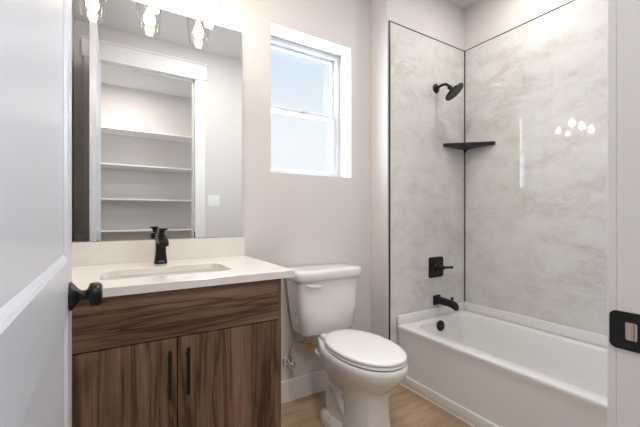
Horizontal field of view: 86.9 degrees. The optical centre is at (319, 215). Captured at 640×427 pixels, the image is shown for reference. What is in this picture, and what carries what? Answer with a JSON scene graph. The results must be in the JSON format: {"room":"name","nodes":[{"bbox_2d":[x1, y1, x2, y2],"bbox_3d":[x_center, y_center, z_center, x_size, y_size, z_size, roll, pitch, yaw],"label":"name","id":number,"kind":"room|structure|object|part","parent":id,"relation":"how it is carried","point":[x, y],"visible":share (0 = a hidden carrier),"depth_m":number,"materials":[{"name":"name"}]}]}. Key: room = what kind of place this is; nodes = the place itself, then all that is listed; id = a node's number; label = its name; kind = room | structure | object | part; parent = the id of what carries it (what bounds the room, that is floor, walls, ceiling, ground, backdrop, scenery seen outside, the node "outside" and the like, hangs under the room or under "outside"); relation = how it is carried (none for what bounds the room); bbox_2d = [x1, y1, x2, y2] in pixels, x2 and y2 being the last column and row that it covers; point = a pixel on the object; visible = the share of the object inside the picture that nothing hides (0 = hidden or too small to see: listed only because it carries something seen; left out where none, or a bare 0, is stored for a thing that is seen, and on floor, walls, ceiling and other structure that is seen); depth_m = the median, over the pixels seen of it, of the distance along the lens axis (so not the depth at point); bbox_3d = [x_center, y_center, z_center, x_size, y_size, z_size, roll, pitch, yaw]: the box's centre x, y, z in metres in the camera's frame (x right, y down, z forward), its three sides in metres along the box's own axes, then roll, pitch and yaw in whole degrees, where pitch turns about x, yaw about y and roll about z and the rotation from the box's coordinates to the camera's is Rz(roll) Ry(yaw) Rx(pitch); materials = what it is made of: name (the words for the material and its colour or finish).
{"room":"bathroom","nodes":[
{"label":"bathroom","id":0,"kind":"room"},
{"bbox_2d":[93,0,370,381],"bbox_3d":[-0.429,-0.258,2.026,2.132,2.762,0.200,0,0,-32],"label":"wall","id":1,"kind":"structure","parent":0,"point":[289,220],"depth_m":2.11,"materials":[{"name":"white paint"}]},
{"bbox_2d":[72,0,241,241],"bbox_3d":[-0.812,-0.457,1.668,0.879,1.144,0.007,0,0,-32],"label":"mirror","id":2,"kind":"object","parent":1,"relation":"attached to","point":[157,92],"visible":0.68,"depth_m":1.66,"materials":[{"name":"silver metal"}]},
{"bbox_2d":[72,237,244,265],"bbox_3d":[-0.805,0.169,1.665,0.897,0.104,0.020,0,0,-32],"label":"backsplash","id":3,"kind":"structure","parent":1,"relation":"attached to","point":[103,252],"depth_m":1.64,"materials":[{"name":"stone"}]},
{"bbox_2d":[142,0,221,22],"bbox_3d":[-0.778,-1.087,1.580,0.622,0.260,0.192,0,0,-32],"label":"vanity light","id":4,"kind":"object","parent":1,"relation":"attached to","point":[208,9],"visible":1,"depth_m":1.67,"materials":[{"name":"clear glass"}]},
{"bbox_3d":[-0.553,-1.032,1.683,0.054,0.081,0.054,0,0,-32],"label":"bulb","id":5,"kind":"part","parent":4,"relation":"part of","materials":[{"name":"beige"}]},
{"bbox_2d":[282,337,313,368],"bbox_3d":[-0.139,0.799,2.005,0.185,0.224,0.089,0,0,24],"label":"water supply valve","id":6,"kind":"object","parent":1,"relation":"attached to","point":[287,360],"visible":0.96,"depth_m":2.00,"materials":[{"name":"silver metal"}]},
{"bbox_3d":[-0.159,0.877,1.985,0.036,0.034,0.020,0,0,-32],"label":"valve handle","id":7,"kind":"part","parent":6,"relation":"part of","materials":[{"name":"silver metal"}]},
{"bbox_2d":[281,370,326,403],"bbox_3d":[-0.045,1.058,2.136,0.962,0.130,0.014,0,0,-32],"label":"baseboard","id":8,"kind":"structure","parent":1,"relation":"attached to","point":[292,389],"depth_m":2.09,"materials":[{"name":"white paint"}]},
{"bbox_2d":[271,36,339,176],"bbox_3d":[-0.124,-0.700,2.287,0.589,0.881,0.065,0,0,-32],"label":"window","id":9,"kind":"structure","parent":1,"relation":"in","point":[276,43],"depth_m":2.37,"materials":[{"name":"white plastic"}]},
{"bbox_3d":[-0.133,-0.893,2.301,0.533,0.438,0.022,0,0,-32],"label":"sash","id":10,"kind":"part","parent":9,"relation":"part of","materials":[{"name":"clear glass"}]},
{"bbox_3d":[-0.119,-0.495,2.278,0.533,0.422,0.022,0,0,-32],"label":"sash","id":11,"kind":"part","parent":9,"relation":"part of","materials":[{"name":"glass"}]},
{"bbox_2d":[281,384,472,426],"bbox_3d":[0.341,1.173,0.591,4.000,0.100,3.450,0,0,-32],"label":"floor","id":12,"kind":"structure","parent":0,"point":[407,408],"depth_m":1.93,"materials":[{"name":"brown wood"}]},
{"bbox_2d":[72,279,280,426],"bbox_3d":[-0.636,0.686,1.399,0.793,0.873,0.610,0,0,-32],"label":"vanity cabinet","id":13,"kind":"object","parent":12,"relation":"on","point":[208,356],"visible":0.75,"depth_m":1.18,"materials":[{"name":"brown wood"}]},
{"bbox_3d":[-0.661,0.720,1.079,0.378,0.598,0.019,0,0,-32],"label":"door","id":14,"kind":"part","parent":13,"relation":"part of","materials":[{"name":"brown wood"}]},
{"bbox_3d":[-0.508,0.531,1.141,0.011,0.159,0.036,0,0,-32],"label":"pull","id":15,"kind":"part","parent":13,"relation":"part of","materials":[{"name":"black metal"}]},
{"bbox_3d":[-0.497,0.335,1.180,0.764,0.164,0.019,0,0,-32],"label":"drawer","id":16,"kind":"part","parent":13,"relation":"part of","materials":[{"name":"brown wood"}]},
{"bbox_2d":[72,237,294,296],"bbox_3d":[-0.648,0.183,1.411,0.899,0.133,0.616,0,0,-32],"label":"countertop","id":17,"kind":"structure","parent":13,"relation":"on","point":[91,261],"depth_m":1.51,"materials":[{"name":"stone"}]},
{"bbox_2d":[154,228,168,263],"bbox_3d":[-0.720,0.138,1.540,0.055,0.166,0.149,0,0,-32],"label":"faucet","id":18,"kind":"object","parent":17,"relation":"on","point":[161,240],"visible":1,"depth_m":1.55,"materials":[{"name":"black metal"}]},
{"bbox_3d":[-0.711,0.115,1.525,0.047,0.049,0.112,0,0,-32],"label":"spout","id":19,"kind":"part","parent":18,"relation":"part of","materials":[{"name":"black metal"}]},
{"bbox_3d":[-0.712,0.074,1.526,0.039,0.038,0.088,0,0,-32],"label":"lever","id":20,"kind":"part","parent":18,"relation":"part of","materials":[{"name":"black metal"}]},
{"bbox_2d":[102,269,221,279],"bbox_3d":[-0.616,0.328,1.376,0.499,0.153,0.290,0,0,-32],"label":"sink","id":21,"kind":"object","parent":17,"relation":"in","point":[207,270],"visible":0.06,"depth_m":1.48,"materials":[{"name":"white ceramic"}]},
{"bbox_3d":[-0.458,0.531,1.172,0.011,0.159,0.036,0,0,-32],"label":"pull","id":22,"kind":"part","parent":13,"relation":"part of","materials":[{"name":"black metal"}]},
{"bbox_3d":[-0.335,0.720,1.280,0.382,0.598,0.019,0,0,-32],"label":"door","id":23,"kind":"part","parent":13,"relation":"part of","materials":[{"name":"brown wood"}]},
{"bbox_2d":[285,263,407,426],"bbox_3d":[0.160,0.716,1.818,0.457,0.814,0.746,0,0,-32],"label":"toilet","id":24,"kind":"object","parent":12,"relation":"on","point":[362,369],"visible":0.98,"depth_m":1.77,"materials":[{"name":"white ceramic"}]},
{"bbox_3d":[-0.037,0.399,1.898,0.102,0.047,0.038,0,0,-32],"label":"flush lever","id":25,"kind":"part","parent":24,"relation":"part of","materials":[{"name":"white plastic"}]},
{"bbox_3d":[0.019,0.521,2.047,0.432,0.332,0.210,0,0,-32],"label":"tank","id":26,"kind":"part","parent":24,"relation":"part of","materials":[{"name":"white ceramic"}]},
{"bbox_3d":[0.023,0.338,2.040,0.457,0.057,0.226,0,0,-32],"label":"tank lid","id":27,"kind":"part","parent":24,"relation":"part of","materials":[{"name":"white ceramic"}]},
{"bbox_3d":[0.221,0.659,1.718,0.326,0.020,0.497,0,0,-32],"label":"lid","id":28,"kind":"part","parent":24,"relation":"part of","materials":[{"name":"white plastic"}]},
{"bbox_3d":[0.221,0.680,1.718,0.324,0.016,0.495,0,0,-32],"label":"seat","id":29,"kind":"part","parent":24,"relation":"part of","materials":[{"name":"white plastic"}]},
{"bbox_2d":[397,302,606,426],"bbox_3d":[1.211,0.899,1.856,0.733,0.452,1.456,0,0,-32],"label":"bathtub","id":30,"kind":"object","parent":12,"relation":"on","point":[484,366],"visible":0.93,"depth_m":1.94,"materials":[{"name":"white ceramic"}]},
{"bbox_2d":[371,0,463,344],"bbox_3d":[0.849,-0.258,2.591,1.038,2.762,0.174,0,0,-32],"label":"wall","id":31,"kind":"structure","parent":0,"point":[427,177],"depth_m":2.39,"materials":[{"name":"stone"}]},
{"bbox_2d":[389,21,389,339],"bbox_3d":[0.464,-0.089,2.254,0.009,2.424,0.009,0,0,-32],"label":"trim","id":32,"kind":"structure","parent":31,"relation":"attached to","point":[389,21],"depth_m":2.25,"materials":[{"name":"black metal"}]},
{"bbox_2d":[389,20,463,50],"bbox_3d":[0.802,-1.300,2.462,0.802,0.006,0.009,0,0,-32],"label":"trim","id":33,"kind":"structure","parent":31,"relation":"attached to","point":[389,20],"depth_m":2.43,"materials":[{"name":"black metal"}]},
{"bbox_2d":[429,256,452,277],"bbox_3d":[0.884,0.376,2.467,0.181,0.150,0.074,0,0,-32],"label":"shower valve","id":34,"kind":"object","parent":31,"relation":"attached to","point":[436,268],"visible":1,"depth_m":2.46,"materials":[{"name":"black metal"}]},
{"bbox_3d":[0.855,0.376,2.487,0.152,0.150,0.010,0,0,-32],"label":"plate","id":35,"kind":"part","parent":34,"relation":"part of","materials":[{"name":"black metal"}]},
{"bbox_3d":[0.905,0.376,2.474,0.139,0.068,0.064,0,0,-32],"label":"lever","id":36,"kind":"part","parent":34,"relation":"part of","materials":[{"name":"black metal"}]},
{"bbox_2d":[433,294,458,310],"bbox_3d":[0.905,0.615,2.418,0.072,0.086,0.180,0,0,-32],"label":"tub spout","id":37,"kind":"object","parent":31,"relation":"attached to","point":[437,299],"visible":1,"depth_m":2.40,"materials":[{"name":"black metal"}]},
{"bbox_3d":[0.861,0.617,2.490,0.072,0.072,0.012,0,0,-32],"label":"wall plate","id":38,"kind":"part","parent":37,"relation":"part of","materials":[{"name":"black metal"}]},
{"bbox_2d":[433,83,463,100],"bbox_3d":[0.923,-0.897,2.410,0.142,0.152,0.211,0,0,-32],"label":"shower","id":39,"kind":"object","parent":31,"relation":"attached to","point":[454,91],"visible":1,"depth_m":2.38,"materials":[{"name":"black metal"}]},
{"bbox_3d":[0.892,-0.925,2.433,0.034,0.063,0.134,0,0,-32],"label":"arm","id":40,"kind":"part","parent":39,"relation":"part of","materials":[{"name":"black metal"}]},
{"bbox_2d":[464,51,464,301],"bbox_3d":[1.142,-0.307,2.668,0.009,1.980,0.009,0,0,-32],"label":"trim","id":41,"kind":"structure","parent":31,"relation":"attached to","point":[464,51],"depth_m":2.66,"materials":[{"name":"black metal"}]},
{"bbox_2d":[448,0,478,8],"bbox_3d":[0.341,-1.689,0.591,4.000,0.100,3.450,0,0,-32],"label":"ceiling","id":42,"kind":"structure","parent":0,"point":[463,4],"depth_m":2.60,"materials":[{"name":"white paint"}]},
{"bbox_2d":[464,0,606,335],"bbox_3d":[1.621,-0.258,2.110,0.228,2.762,1.468,0,0,-32],"label":"wall","id":43,"kind":"structure","parent":0,"point":[536,197],"depth_m":2.21,"materials":[{"name":"stone"}]},
{"bbox_2d":[443,141,494,152],"bbox_3d":[1.099,-0.518,2.495,0.255,0.050,0.252,0,0,-32],"label":"corner shelf","id":44,"kind":"object","parent":43,"relation":"attached to","point":[465,146],"visible":1,"depth_m":2.51,"materials":[{"name":"black metal"}]},
{"bbox_2d":[466,0,574,50],"bbox_3d":[1.525,-1.300,2.051,0.009,0.006,1.460,0,0,-32],"label":"trim","id":45,"kind":"structure","parent":43,"relation":"attached to","point":[572,0],"depth_m":2.28,"materials":[{"name":"black metal"}]},
{"bbox_3d":[0.431,-0.258,0.444,4.000,2.762,0.124,0,0,-32],"label":"doorway","id":46,"kind":"structure","parent":0,"visible":0},
{"bbox_2d":[607,0,616,426],"bbox_3d":[0.516,-0.110,0.576,0.094,2.466,0.013,0,0,-32],"label":"door frame","id":47,"kind":"structure","parent":46,"relation":"attached to","point":[611,4],"depth_m":0.55,"materials":[{"name":"white paint"}]},
{"bbox_2d":[617,0,639,426],"bbox_3d":[0.165,-0.117,0.280,0.854,2.480,0.124,0,0,-32],"label":"door frame","id":48,"kind":"structure","parent":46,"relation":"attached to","point":[628,11],"depth_m":0.53,"materials":[{"name":"white paint"}]},
{"bbox_2d":[0,0,102,426],"bbox_3d":[-0.422,-0.103,0.490,0.169,2.428,0.845,0,0,-32],"label":"door","id":49,"kind":"structure","parent":48,"relation":"attached to","point":[39,296],"depth_m":0.46,"materials":[{"name":"white paint"}]},
{"bbox_3d":[-0.569,0.192,0.823,0.066,0.068,0.068,0,0,-32],"label":"knob","id":50,"kind":"part","parent":49,"relation":"part of","materials":[{"name":"black metal"}]},
{"bbox_2d":[609,310,639,353],"bbox_3d":[0.485,0.182,0.534,0.004,0.060,0.044,0,0,-32],"label":"strike plate","id":51,"kind":"object","parent":48,"relation":"attached to","point":[624,327],"visible":1,"depth_m":0.54,"materials":[{"name":"black metal"}]}
]}

